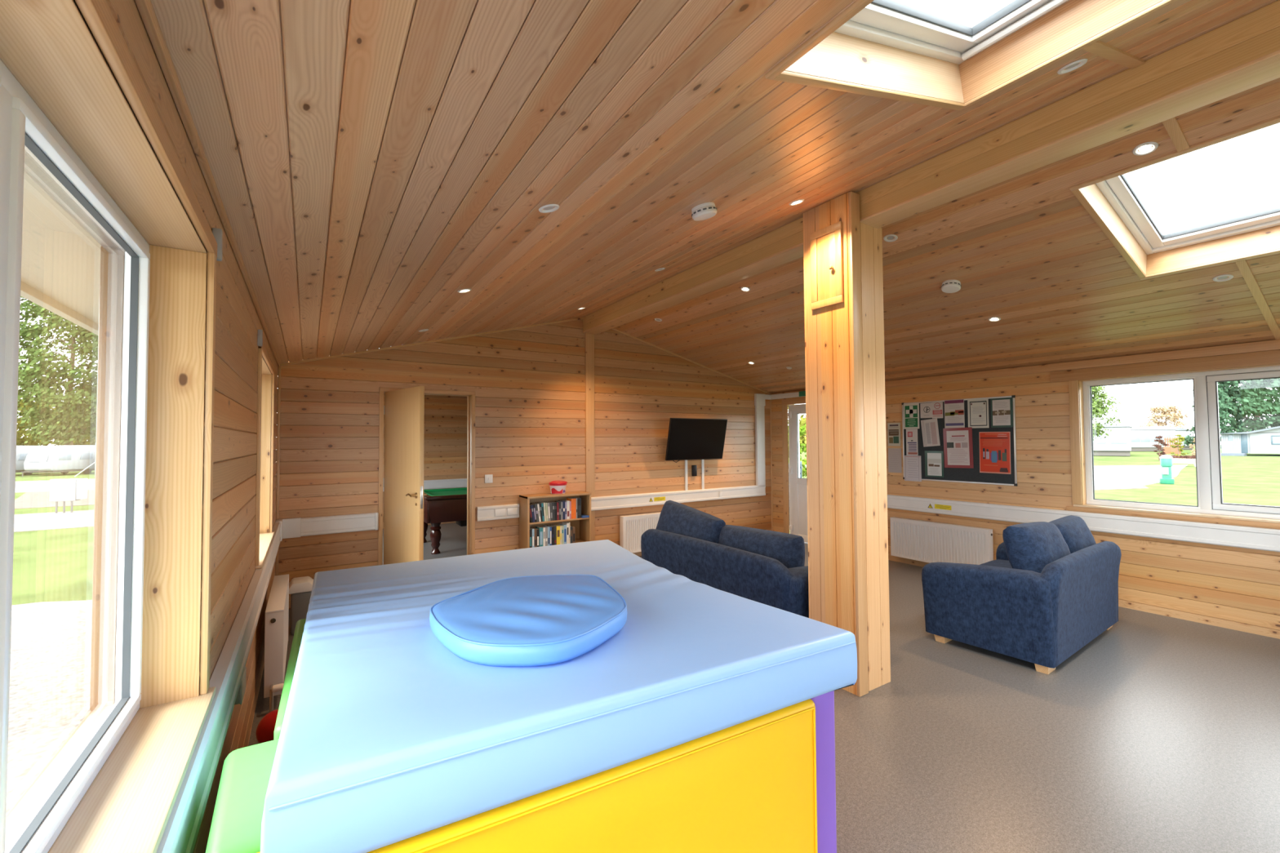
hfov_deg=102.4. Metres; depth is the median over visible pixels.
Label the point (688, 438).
television
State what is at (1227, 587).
wall
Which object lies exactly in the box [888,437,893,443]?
photo
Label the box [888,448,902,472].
notice
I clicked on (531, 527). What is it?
paperback book
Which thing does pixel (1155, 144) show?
recessed light
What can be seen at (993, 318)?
recessed light
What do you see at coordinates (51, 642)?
pavement
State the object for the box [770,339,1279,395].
trim
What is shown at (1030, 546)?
cushion
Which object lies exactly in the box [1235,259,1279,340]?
trim
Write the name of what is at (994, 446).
poster
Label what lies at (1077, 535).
cushion
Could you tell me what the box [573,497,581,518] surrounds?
paperback book
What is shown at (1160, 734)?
floor
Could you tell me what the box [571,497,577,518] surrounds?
paperback book
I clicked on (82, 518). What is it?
path
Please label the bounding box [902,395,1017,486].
notice board
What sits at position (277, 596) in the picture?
grille
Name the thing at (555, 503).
paperback book
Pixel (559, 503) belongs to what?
paperback book
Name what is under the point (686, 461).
cable conduit
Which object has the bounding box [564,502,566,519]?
paperback book
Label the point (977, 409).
framed notice
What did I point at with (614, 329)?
trim
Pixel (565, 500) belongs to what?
paperback book
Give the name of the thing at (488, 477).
light switch
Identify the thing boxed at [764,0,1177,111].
window
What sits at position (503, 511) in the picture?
cable trunking
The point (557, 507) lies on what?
paperback book
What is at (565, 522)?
paperback book
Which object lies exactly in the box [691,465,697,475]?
media box
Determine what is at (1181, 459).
bench
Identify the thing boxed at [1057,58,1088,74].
recessed light
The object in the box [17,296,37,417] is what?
pine tree
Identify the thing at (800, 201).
recessed light
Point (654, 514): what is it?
grille
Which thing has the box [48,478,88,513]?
sign
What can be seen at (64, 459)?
caravan
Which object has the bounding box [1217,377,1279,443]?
evergreen tree
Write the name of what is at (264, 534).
window
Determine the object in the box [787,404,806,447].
tree
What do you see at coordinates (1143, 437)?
caravan
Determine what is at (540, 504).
paperback book
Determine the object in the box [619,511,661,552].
radiator
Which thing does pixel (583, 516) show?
paperback book
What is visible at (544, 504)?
paperback book
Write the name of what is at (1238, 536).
cable trunking
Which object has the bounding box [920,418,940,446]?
list
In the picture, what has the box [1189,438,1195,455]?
bush
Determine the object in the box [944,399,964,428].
poster
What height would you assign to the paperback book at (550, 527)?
0.220 m
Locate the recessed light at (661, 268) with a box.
[654,267,665,271]
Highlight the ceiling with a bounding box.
[150,0,1279,393]
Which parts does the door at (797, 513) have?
architrave, architrave, frame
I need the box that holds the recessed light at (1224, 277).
[1212,274,1233,281]
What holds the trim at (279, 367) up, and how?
attached to the wall at (237, 322)
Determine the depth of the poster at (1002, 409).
5.44 m
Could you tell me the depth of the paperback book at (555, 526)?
5.86 m
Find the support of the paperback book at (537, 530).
on the bookcase
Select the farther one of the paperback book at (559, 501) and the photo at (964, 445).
the paperback book at (559, 501)
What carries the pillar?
on the floor at (1160, 734)
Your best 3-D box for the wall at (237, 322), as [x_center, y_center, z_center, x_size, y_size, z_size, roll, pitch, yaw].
[-0.677,0.421,0.592,0.011,2.245,9.750,1,-2,-33]
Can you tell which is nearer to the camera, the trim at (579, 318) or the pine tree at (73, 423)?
the trim at (579, 318)
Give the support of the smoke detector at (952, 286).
attached to the ceiling
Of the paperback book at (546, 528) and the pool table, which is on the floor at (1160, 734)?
the pool table
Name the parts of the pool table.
leg, leg, cushion rail, rail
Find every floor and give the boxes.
[248,522,1279,852]
[1094,486,1147,490]
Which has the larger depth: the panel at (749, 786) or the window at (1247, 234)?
the window at (1247, 234)
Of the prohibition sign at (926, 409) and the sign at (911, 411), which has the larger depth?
the sign at (911, 411)
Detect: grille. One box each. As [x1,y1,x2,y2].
[265,573,288,613]
[619,511,661,517]
[889,516,992,530]
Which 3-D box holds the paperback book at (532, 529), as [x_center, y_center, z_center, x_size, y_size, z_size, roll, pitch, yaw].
[-1.218,1.248,5.764,0.026,0.220,0.124,1,-2,-33]
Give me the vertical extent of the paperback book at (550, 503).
0.206 m
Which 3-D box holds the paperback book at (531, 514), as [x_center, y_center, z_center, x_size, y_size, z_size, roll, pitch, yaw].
[-1.241,0.973,5.756,0.045,0.191,0.122,1,-2,-33]
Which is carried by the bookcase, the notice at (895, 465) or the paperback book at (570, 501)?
the paperback book at (570, 501)
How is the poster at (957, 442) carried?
attached to the notice board
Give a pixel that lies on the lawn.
(56, 565)
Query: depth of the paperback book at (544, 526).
5.81 m
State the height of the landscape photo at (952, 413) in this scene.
0.046 m
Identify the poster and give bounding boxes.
[942,426,973,468]
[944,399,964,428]
[978,431,1010,474]
[990,397,1013,427]
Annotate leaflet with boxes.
[924,450,943,477]
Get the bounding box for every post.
[75,462,95,476]
[1159,454,1174,484]
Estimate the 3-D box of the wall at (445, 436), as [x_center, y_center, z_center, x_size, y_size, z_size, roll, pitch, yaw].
[-3.485,0.617,9.761,5.200,2.400,0.011,1,-2,-33]
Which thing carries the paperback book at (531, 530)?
on the bookcase
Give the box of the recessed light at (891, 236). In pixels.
[883,234,897,241]
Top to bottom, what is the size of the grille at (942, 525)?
0.012 m
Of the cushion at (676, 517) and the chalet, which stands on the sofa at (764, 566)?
the cushion at (676, 517)
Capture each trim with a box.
[134,0,279,366]
[275,364,280,575]
[280,317,583,365]
[585,333,595,541]
[611,328,770,394]
[769,394,773,530]
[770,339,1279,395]
[1049,350,1279,382]
[1066,506,1279,528]
[1068,380,1082,504]
[1082,40,1144,69]
[1162,116,1189,151]
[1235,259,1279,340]
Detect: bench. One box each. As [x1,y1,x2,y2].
[1170,454,1195,466]
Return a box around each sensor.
[212,227,222,261]
[257,329,262,346]
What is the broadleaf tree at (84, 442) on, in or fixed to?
on the lawn
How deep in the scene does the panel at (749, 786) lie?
1.25 m
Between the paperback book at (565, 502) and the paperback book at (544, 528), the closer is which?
the paperback book at (544, 528)
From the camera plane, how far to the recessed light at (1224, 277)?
3.34 m
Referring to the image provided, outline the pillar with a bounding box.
[803,191,890,697]
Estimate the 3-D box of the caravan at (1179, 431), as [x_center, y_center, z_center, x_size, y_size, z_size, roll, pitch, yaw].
[85.135,1.892,81.581,6.300,3.427,3.617,1,-2,-43]
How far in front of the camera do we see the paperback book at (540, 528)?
5.76 m
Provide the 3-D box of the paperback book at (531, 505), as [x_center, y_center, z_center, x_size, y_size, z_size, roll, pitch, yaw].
[-1.222,0.970,5.770,0.048,0.196,0.125,1,-2,-33]
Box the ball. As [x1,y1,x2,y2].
[255,709,278,743]
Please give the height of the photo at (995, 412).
0.056 m
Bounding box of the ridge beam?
[582,0,1279,334]
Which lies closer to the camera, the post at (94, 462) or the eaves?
the eaves
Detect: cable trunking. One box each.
[156,519,282,852]
[275,512,378,538]
[382,478,466,491]
[476,503,519,521]
[591,391,805,511]
[887,494,1279,551]
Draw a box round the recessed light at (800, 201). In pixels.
[788,199,804,205]
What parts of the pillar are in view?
door panel, cupboard frame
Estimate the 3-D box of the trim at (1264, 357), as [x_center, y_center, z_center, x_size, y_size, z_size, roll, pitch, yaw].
[4.867,-0.528,3.849,0.018,0.105,2.970,1,-2,-33]
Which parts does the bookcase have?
panel, panel, panel, shelf, shelf, panel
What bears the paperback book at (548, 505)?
on the bookcase
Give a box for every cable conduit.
[684,460,688,490]
[701,459,704,488]
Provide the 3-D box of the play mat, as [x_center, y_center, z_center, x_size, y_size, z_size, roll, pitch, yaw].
[-0.382,0.711,1.950,1.598,0.197,1.767,1,-2,-33]
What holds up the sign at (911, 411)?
attached to the notice board
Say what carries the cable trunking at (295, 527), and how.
attached to the wall at (528, 384)
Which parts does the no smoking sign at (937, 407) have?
red panel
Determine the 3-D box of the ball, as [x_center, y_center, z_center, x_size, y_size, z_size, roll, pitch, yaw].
[-1.835,1.523,2.601,0.170,0.170,0.170,1,-2,-33]
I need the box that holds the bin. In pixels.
[288,576,313,635]
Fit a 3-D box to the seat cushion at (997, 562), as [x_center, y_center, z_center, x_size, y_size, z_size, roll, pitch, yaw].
[3.196,1.249,4.277,0.594,0.162,0.640,1,-2,-35]
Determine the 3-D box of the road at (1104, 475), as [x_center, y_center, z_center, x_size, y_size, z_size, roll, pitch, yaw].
[23.305,2.696,34.153,25.300,0.034,19.700,1,-2,-33]
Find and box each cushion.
[655,500,725,543]
[718,524,804,568]
[980,559,1012,568]
[1002,521,1070,573]
[1048,515,1096,553]
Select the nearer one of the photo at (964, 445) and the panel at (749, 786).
the panel at (749, 786)
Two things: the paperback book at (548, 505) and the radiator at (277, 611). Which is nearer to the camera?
the radiator at (277, 611)
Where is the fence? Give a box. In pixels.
[1163,437,1181,453]
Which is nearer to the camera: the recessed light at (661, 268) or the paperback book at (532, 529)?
the recessed light at (661, 268)
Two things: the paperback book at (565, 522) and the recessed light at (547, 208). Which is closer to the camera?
the recessed light at (547, 208)
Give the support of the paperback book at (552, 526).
on the bookcase
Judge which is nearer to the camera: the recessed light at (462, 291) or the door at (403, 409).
the recessed light at (462, 291)
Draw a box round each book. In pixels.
[529,503,537,522]
[529,504,534,522]
[529,505,533,522]
[529,527,534,547]
[529,528,532,547]
[530,502,539,522]
[531,527,536,546]
[534,527,539,546]
[535,502,541,521]
[535,525,542,546]
[536,502,542,521]
[538,502,544,521]
[540,502,546,521]
[541,526,545,546]
[542,525,547,546]
[543,502,548,521]
[543,525,549,546]
[546,502,550,520]
[547,501,552,520]
[547,525,551,545]
[548,524,554,545]
[549,501,555,520]
[550,524,556,545]
[551,501,556,520]
[554,524,559,544]
[555,501,560,519]
[556,502,559,519]
[557,524,561,544]
[558,500,564,519]
[559,501,562,519]
[559,523,566,543]
[559,524,564,544]
[562,521,568,543]
[563,499,569,519]
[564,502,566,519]
[564,521,570,543]
[566,497,576,519]
[569,501,571,519]
[569,525,573,543]
[570,525,575,542]
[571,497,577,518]
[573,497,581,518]
[581,514,589,518]
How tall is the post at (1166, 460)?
1.170 m
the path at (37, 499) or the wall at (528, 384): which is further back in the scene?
the path at (37, 499)
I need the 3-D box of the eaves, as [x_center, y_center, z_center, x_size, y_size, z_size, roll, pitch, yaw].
[-2.204,-0.620,2.199,0.620,0.195,14.650,1,-2,-33]
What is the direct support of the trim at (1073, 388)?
attached to the wall at (1227, 587)
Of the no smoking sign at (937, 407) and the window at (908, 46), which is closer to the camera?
the window at (908, 46)
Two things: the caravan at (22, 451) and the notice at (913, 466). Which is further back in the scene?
the caravan at (22, 451)
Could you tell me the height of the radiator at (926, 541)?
0.558 m
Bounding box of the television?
[665,417,727,462]
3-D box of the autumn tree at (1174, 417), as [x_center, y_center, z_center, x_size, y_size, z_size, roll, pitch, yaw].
[93.169,-0.073,91.181,7.743,7.914,7.169,1,-2,-33]
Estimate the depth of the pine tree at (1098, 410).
44.69 m
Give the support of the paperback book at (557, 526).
on the bookcase
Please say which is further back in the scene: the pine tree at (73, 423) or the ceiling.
the pine tree at (73, 423)
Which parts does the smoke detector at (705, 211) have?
plate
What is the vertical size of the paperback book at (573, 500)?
0.232 m
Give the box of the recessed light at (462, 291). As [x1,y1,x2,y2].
[457,288,471,293]
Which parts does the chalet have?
porch door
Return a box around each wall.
[71,0,278,852]
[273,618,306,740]
[278,319,771,608]
[382,393,466,528]
[771,349,1279,639]
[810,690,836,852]
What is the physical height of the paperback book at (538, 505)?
0.201 m
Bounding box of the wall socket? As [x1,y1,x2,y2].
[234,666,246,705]
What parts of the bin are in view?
bin lid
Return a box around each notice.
[887,422,900,446]
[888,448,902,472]
[903,455,921,481]
[906,428,918,455]
[967,398,989,428]
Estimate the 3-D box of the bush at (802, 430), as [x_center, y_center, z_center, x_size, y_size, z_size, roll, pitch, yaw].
[5.689,1.086,19.270,1.959,2.591,2.244,-1,-2,25]
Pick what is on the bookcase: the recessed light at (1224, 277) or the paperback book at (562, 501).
the paperback book at (562, 501)
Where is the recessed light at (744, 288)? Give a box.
[740,286,750,291]
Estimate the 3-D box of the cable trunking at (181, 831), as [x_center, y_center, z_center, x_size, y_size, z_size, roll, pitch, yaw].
[-0.638,0.800,0.585,0.050,0.176,9.676,1,-2,-33]
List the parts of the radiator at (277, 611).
panel, panel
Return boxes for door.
[377,386,475,565]
[782,397,808,542]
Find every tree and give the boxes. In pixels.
[16,297,98,445]
[16,389,59,445]
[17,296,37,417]
[24,385,97,445]
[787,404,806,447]
[1091,386,1128,440]
[1138,404,1191,429]
[1183,382,1235,448]
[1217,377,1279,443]
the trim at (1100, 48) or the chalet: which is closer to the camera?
the trim at (1100, 48)
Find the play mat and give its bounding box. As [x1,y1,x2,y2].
[260,539,857,852]
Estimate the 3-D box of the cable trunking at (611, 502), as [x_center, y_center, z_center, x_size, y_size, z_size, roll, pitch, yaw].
[1.075,0.251,6.664,3.326,1.585,1.448,1,-2,-33]
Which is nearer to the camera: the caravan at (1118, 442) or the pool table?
the pool table
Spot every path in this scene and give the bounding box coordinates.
[13,509,94,532]
[14,489,94,509]
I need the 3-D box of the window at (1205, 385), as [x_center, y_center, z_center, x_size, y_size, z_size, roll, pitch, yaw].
[4.988,0.120,3.834,0.218,1.218,2.788,1,-2,-33]
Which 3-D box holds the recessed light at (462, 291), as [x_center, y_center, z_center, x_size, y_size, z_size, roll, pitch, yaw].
[-1.175,-0.909,3.449,0.088,0.028,0.092,0,-2,-27]
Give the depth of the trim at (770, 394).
8.15 m
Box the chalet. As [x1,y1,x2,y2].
[1219,426,1279,456]
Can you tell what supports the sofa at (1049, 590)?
on the floor at (1160, 734)
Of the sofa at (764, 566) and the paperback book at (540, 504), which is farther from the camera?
the paperback book at (540, 504)
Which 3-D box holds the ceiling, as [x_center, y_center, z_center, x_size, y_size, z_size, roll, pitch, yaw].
[2.017,-1.084,2.375,6.418,0.833,9.750,1,-2,-33]
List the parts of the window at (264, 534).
architrave, sill, architrave, architrave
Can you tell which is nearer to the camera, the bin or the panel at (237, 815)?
the panel at (237, 815)
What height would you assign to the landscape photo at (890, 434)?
0.078 m
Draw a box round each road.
[14,479,94,493]
[801,464,1187,486]
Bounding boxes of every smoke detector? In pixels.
[691,202,716,221]
[941,279,961,293]
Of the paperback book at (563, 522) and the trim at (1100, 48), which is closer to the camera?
the trim at (1100, 48)
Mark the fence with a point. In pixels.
(1167, 449)
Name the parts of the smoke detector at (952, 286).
plate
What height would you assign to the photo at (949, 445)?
0.063 m
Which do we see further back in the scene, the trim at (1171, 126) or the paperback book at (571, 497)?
the paperback book at (571, 497)
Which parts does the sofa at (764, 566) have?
arm, panel, arm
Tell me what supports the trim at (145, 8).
attached to the wall at (237, 322)
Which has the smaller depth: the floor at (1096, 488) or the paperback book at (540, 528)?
the paperback book at (540, 528)
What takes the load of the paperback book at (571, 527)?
on the bookcase
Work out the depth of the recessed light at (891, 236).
3.63 m
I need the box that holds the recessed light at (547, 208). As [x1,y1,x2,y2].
[538,204,559,213]
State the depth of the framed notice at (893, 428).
6.45 m
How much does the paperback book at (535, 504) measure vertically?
0.207 m
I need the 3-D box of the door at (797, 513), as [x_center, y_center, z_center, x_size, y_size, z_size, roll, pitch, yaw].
[2.523,0.643,7.494,0.129,2.150,1.115,1,-2,-33]
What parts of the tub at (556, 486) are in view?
lid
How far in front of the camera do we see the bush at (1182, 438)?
41.37 m
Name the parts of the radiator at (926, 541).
panel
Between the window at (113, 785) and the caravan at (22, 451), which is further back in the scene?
the caravan at (22, 451)
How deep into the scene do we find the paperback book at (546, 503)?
5.81 m
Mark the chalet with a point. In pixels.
(1265, 441)
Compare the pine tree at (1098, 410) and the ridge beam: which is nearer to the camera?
the ridge beam
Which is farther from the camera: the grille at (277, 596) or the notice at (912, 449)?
the notice at (912, 449)
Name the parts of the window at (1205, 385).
sill, opening sash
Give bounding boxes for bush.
[787,422,806,478]
[1151,435,1168,460]
[1168,434,1188,456]
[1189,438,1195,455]
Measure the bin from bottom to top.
0.410 m
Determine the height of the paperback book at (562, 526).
0.220 m
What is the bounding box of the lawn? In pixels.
[12,445,1279,604]
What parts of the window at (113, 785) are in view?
trim, frame, sill, architrave, architrave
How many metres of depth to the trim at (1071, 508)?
4.32 m
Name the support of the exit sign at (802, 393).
attached to the cable trunking at (611, 502)
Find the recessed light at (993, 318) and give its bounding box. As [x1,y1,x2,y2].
[988,316,1000,321]
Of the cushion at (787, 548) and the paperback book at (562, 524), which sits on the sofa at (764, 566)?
the cushion at (787, 548)
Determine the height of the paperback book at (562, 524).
0.228 m
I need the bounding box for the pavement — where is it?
[5,600,92,814]
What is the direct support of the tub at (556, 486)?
on the bookcase
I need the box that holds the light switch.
[484,474,493,483]
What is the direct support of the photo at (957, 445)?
attached to the poster at (957, 442)
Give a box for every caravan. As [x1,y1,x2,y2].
[15,445,42,475]
[20,444,95,476]
[1093,422,1132,456]
[1130,426,1176,451]
[1173,427,1193,449]
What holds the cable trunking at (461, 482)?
attached to the wall at (445, 436)
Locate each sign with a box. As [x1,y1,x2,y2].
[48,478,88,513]
[799,391,805,396]
[903,403,919,429]
[920,402,932,417]
[932,401,942,418]
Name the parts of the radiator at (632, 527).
panel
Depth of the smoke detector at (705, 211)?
2.72 m
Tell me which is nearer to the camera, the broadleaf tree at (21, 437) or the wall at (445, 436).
the wall at (445, 436)
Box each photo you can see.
[888,429,898,435]
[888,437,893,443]
[893,436,898,443]
[945,411,958,416]
[946,442,953,448]
[955,443,960,448]
[961,442,968,448]
[992,409,1010,415]
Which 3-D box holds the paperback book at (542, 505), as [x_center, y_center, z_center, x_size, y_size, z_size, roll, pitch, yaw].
[-1.123,0.967,5.834,0.040,0.206,0.125,1,-2,-33]
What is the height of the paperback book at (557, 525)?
0.220 m
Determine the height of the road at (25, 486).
0.034 m
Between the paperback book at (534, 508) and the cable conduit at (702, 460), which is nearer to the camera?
the paperback book at (534, 508)
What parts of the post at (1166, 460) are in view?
plate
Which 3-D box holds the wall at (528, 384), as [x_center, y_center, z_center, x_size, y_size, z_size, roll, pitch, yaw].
[-0.620,0.169,6.445,6.418,3.077,0.011,1,-2,-33]
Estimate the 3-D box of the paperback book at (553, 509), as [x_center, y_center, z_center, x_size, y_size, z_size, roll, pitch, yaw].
[-1.014,0.968,5.905,0.033,0.206,0.126,1,-2,-33]
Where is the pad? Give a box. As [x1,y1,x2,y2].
[429,574,627,666]
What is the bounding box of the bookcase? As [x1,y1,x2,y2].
[519,490,591,549]
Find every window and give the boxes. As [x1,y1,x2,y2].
[0,0,217,852]
[254,344,275,568]
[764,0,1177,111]
[1069,115,1279,279]
[1073,364,1279,523]
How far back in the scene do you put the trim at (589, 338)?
6.42 m
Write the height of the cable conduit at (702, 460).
0.550 m
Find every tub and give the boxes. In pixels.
[548,480,567,493]
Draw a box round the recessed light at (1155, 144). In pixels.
[1132,142,1158,155]
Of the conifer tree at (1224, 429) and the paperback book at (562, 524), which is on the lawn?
the conifer tree at (1224, 429)
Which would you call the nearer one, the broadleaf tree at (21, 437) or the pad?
the pad
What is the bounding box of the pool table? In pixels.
[423,487,466,554]
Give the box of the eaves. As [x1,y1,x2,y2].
[20,172,101,335]
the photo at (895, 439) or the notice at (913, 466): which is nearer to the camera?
the notice at (913, 466)
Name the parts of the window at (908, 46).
ceiling trim, ceiling trim, sash, frame, ceiling trim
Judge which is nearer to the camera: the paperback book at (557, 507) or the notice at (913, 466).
the paperback book at (557, 507)
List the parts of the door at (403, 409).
architrave, panel, lever handle, lock plate, architrave, architrave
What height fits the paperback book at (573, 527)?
0.190 m
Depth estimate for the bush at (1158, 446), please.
42.20 m
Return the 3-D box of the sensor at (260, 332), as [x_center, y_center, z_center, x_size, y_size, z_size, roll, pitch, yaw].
[-2.089,-0.485,2.832,0.022,0.090,0.040,1,-2,-33]
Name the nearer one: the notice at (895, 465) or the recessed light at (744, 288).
the recessed light at (744, 288)
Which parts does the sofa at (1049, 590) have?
arm, arm, panel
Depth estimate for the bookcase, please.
6.01 m
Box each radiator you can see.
[263,573,288,712]
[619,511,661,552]
[889,516,993,564]
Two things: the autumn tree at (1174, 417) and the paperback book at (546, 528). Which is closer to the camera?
the paperback book at (546, 528)
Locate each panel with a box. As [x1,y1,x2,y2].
[205,738,279,852]
[257,698,817,852]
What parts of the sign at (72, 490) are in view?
leg, leg, leg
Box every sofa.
[640,500,808,617]
[921,515,1121,674]
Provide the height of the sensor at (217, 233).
0.090 m
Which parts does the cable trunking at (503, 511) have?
socket plate, socket plate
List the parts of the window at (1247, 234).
ceiling trim, ceiling trim, frame, sash, ceiling trim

